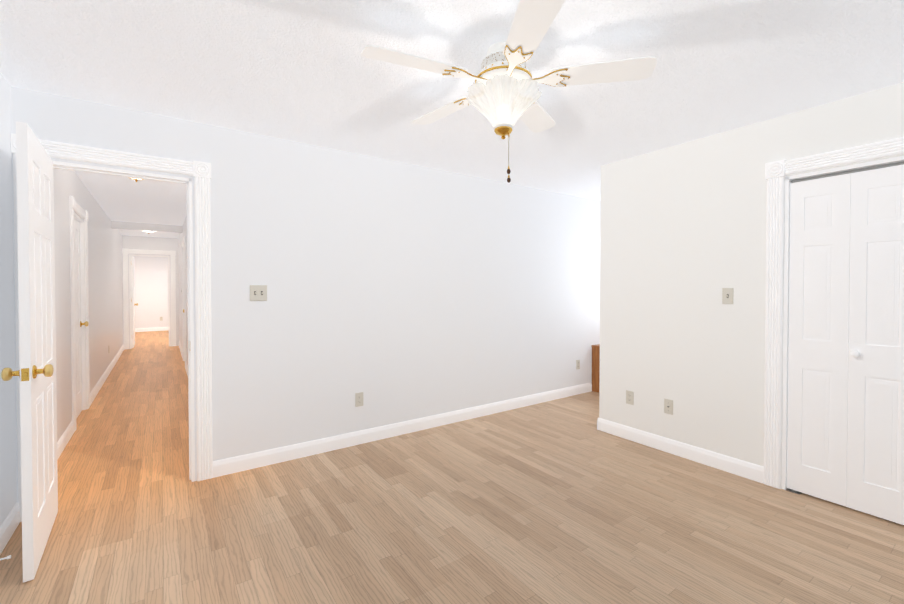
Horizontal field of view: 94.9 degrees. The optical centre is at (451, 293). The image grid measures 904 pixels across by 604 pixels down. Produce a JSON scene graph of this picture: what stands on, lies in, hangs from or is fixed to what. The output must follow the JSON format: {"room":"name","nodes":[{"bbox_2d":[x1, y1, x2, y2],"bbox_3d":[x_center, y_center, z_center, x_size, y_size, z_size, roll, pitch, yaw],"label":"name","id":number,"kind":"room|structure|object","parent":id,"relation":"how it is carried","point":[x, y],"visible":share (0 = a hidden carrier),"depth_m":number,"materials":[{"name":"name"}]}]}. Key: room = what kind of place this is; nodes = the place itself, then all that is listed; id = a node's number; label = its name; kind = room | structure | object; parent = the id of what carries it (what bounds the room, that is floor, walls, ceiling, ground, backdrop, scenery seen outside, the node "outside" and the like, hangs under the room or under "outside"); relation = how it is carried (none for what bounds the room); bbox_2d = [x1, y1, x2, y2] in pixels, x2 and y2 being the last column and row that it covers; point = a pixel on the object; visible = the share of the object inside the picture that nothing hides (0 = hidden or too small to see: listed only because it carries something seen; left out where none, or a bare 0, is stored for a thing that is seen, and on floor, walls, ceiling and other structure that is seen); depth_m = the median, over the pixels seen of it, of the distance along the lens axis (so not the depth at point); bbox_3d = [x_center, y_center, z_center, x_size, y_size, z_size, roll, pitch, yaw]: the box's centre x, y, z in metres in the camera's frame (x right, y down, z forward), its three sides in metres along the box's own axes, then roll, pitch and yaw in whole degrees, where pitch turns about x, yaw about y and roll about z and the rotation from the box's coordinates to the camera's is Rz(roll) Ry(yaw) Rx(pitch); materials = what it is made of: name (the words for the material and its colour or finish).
{"room":"empty bedroom","nodes":[
{"label":"empty bedroom","id":0,"kind":"room"},
{"bbox_2d":[0,73,122,526],"bbox_3d":[-3.709,0.040,4.027,0.110,2.430,11.820,-1,1,-35],"label":"wall","id":1,"kind":"structure","parent":0,"point":[105,285],"depth_m":3.46,"materials":[{"name":"white paint"}]},
{"bbox_2d":[74,218,88,418],"bbox_3d":[-3.743,0.246,4.153,0.093,1.998,0.718,-1,1,-35],"label":"hall door","id":2,"kind":"structure","parent":1,"relation":"in","point":[78,322],"depth_m":4.28,"materials":[{"name":"white paint"}]},
{"bbox_2d":[69,196,185,430],"bbox_3d":[-4.845,0.144,6.615,1.215,2.146,6.280,-1,1,-35],"label":"trim","id":3,"kind":"structure","parent":1,"relation":"attached to","point":[75,206],"depth_m":4.50,"materials":[{"name":"white paint"}]},
{"bbox_2d":[0,327,763,559],"bbox_3d":[-3.126,1.155,7.102,6.004,0.110,16.449,-1,1,-41],"label":"baseboard","id":4,"kind":"structure","parent":1,"relation":"attached to","point":[732,465],"depth_m":3.40,"materials":[{"name":"white paint"}]},
{"bbox_2d":[131,256,137,347],"bbox_3d":[-7.098,0.171,9.281,0.101,1.998,0.680,-1,1,-35],"label":"room door","id":5,"kind":"structure","parent":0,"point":[133,304],"depth_m":9.02,"materials":[{"name":"white paint"}]},
{"bbox_2d":[111,221,182,232],"bbox_3d":[-5.293,-1.162,7.235,0.995,0.120,0.120,-1,1,-35],"label":"header beam","id":6,"kind":"structure","parent":0,"point":[145,226],"depth_m":7.18,"materials":[{"name":"white paint"}]},
{"bbox_2d":[122,235,178,348],"bbox_3d":[-6.569,-0.035,9.171,1.105,2.430,0.110,-1,1,-35],"label":"wall","id":7,"kind":"structure","parent":0,"point":[148,243],"depth_m":9.16,"materials":[{"name":"white paint"}]},
{"bbox_2d":[133,256,168,327],"bbox_3d":[-9.011,-0.086,12.637,4.620,2.430,0.110,-1,1,-35],"label":"wall","id":8,"kind":"structure","parent":0,"point":[151,286],"depth_m":12.51,"materials":[{"name":"white paint"}]},
{"bbox_2d":[178,214,187,364],"bbox_3d":[-3.920,0.007,6.254,0.110,2.430,7.930,-1,1,-35],"label":"wall","id":9,"kind":"structure","parent":0,"point":[181,235],"depth_m":7.98,"materials":[{"name":"white paint"}]},
{"bbox_2d":[11,86,599,502],"bbox_3d":[-0.078,0.040,4.036,5.850,2.430,0.110,-1,1,-35],"label":"wall","id":10,"kind":"structure","parent":0,"point":[397,292],"depth_m":3.47,"materials":[{"name":"white paint"}]},
{"bbox_2d":[1,121,57,582],"bbox_3d":[-2.093,0.259,2.124,0.165,2.032,0.727,-1,1,-35],"label":"entry door","id":11,"kind":"structure","parent":10,"relation":"in","point":[36,372],"depth_m":1.94,"materials":[{"name":"white paint"}]},
{"bbox_2d":[11,133,212,521],"bbox_3d":[-2.080,0.194,2.637,0.958,2.164,0.169,-1,1,-35],"label":"door frame","id":12,"kind":"structure","parent":10,"relation":"attached to","point":[199,172],"depth_m":2.80,"materials":[{"name":"white paint"}]},
{"bbox_2d":[250,285,266,300],"bbox_3d":[-1.410,-0.005,3.025,0.116,0.115,0.018,-1,1,-35],"label":"light switch","id":13,"kind":"object","parent":10,"relation":"attached to","point":[258,292],"visible":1,"depth_m":3.03,"materials":[{"name":"white plastic"}]},
{"bbox_2d":[355,392,362,406],"bbox_3d":[-0.778,0.888,3.487,0.070,0.115,0.007,-1,1,-35],"label":"outlet","id":14,"kind":"object","parent":10,"relation":"attached to","point":[358,399],"visible":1,"depth_m":3.48,"materials":[{"name":"white plastic"}]},
{"bbox_2d":[576,360,579,369],"bbox_3d":[1.557,0.874,5.122,0.070,0.115,0.007,-1,1,-35],"label":"outlet","id":15,"kind":"object","parent":10,"relation":"attached to","point":[577,364],"visible":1,"depth_m":5.11,"materials":[{"name":"white plastic"}]},
{"bbox_2d":[0,330,903,603],"bbox_3d":[-3.205,1.242,6.986,7.610,0.060,16.060,-1,1,-35],"label":"floor","id":16,"kind":"structure","parent":0,"point":[562,501],"depth_m":2.30,"materials":[{"name":"laminate"}]},
{"bbox_2d":[591,344,599,392],"bbox_3d":[2.165,0.945,5.228,0.593,0.585,0.527,-1,1,-35],"label":"base cabinet","id":17,"kind":"object","parent":16,"relation":"on","point":[595,366],"visible":0.1,"depth_m":5.23,"materials":[{"name":"brown wood"}]},
{"bbox_2d":[0,0,903,237],"bbox_3d":[-3.223,-1.268,6.933,6.441,0.100,16.958,-1,1,-43],"label":"ceiling","id":18,"kind":"structure","parent":0,"point":[304,71],"depth_m":2.12,"materials":[{"name":"white paint"}]},
{"bbox_2d":[361,0,656,182],"bbox_3d":[0.209,-0.837,1.969,1.271,0.616,1.259,-1,1,-35],"label":"ceiling fan","id":19,"kind":"object","parent":18,"relation":"hanging from","point":[504,94],"visible":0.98,"depth_m":1.85,"materials":[{"name":"white"}]},
{"bbox_2d":[599,82,903,488],"bbox_3d":[2.222,0.060,2.695,0.110,2.430,2.835,-1,1,-35],"label":"wall","id":20,"kind":"structure","parent":0,"point":[683,227],"depth_m":3.11,"materials":[{"name":"white paint"}]},
{"bbox_2d":[626,390,633,404],"bbox_3d":[1.536,0.897,3.585,0.007,0.115,0.070,-1,1,-35],"label":"outlet","id":21,"kind":"object","parent":20,"relation":"attached to","point":[629,397],"visible":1,"depth_m":3.58,"materials":[{"name":"white plastic"}]},
{"bbox_2d":[664,399,672,414],"bbox_3d":[1.724,0.901,3.308,0.016,0.115,0.070,-1,1,-35],"label":"outlet plate","id":22,"kind":"object","parent":20,"relation":"attached to","point":[668,406],"visible":1,"depth_m":3.31,"materials":[{"name":"white plastic"}]},
{"bbox_2d":[722,288,733,303],"bbox_3d":[1.962,0.016,2.955,0.018,0.115,0.070,-1,1,-35],"label":"light switch","id":23,"kind":"object","parent":20,"relation":"attached to","point":[727,295],"visible":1,"depth_m":2.96,"materials":[{"name":"white plastic"}]},
{"bbox_2d":[764,137,903,494],"bbox_3d":[2.529,0.212,2.232,0.140,2.138,1.394,-1,1,-35],"label":"trim","id":24,"kind":"structure","parent":20,"relation":"attached to","point":[776,339],"depth_m":2.70,"materials":[{"name":"white paint"}]},
{"bbox_2d":[787,164,903,524],"bbox_3d":[2.506,0.282,2.216,0.061,1.975,1.144,-1,1,-35],"label":"bifold closet door","id":25,"kind":"structure","parent":20,"relation":"in","point":[845,439],"depth_m":2.45,"materials":[{"name":"white paint"}]}
]}

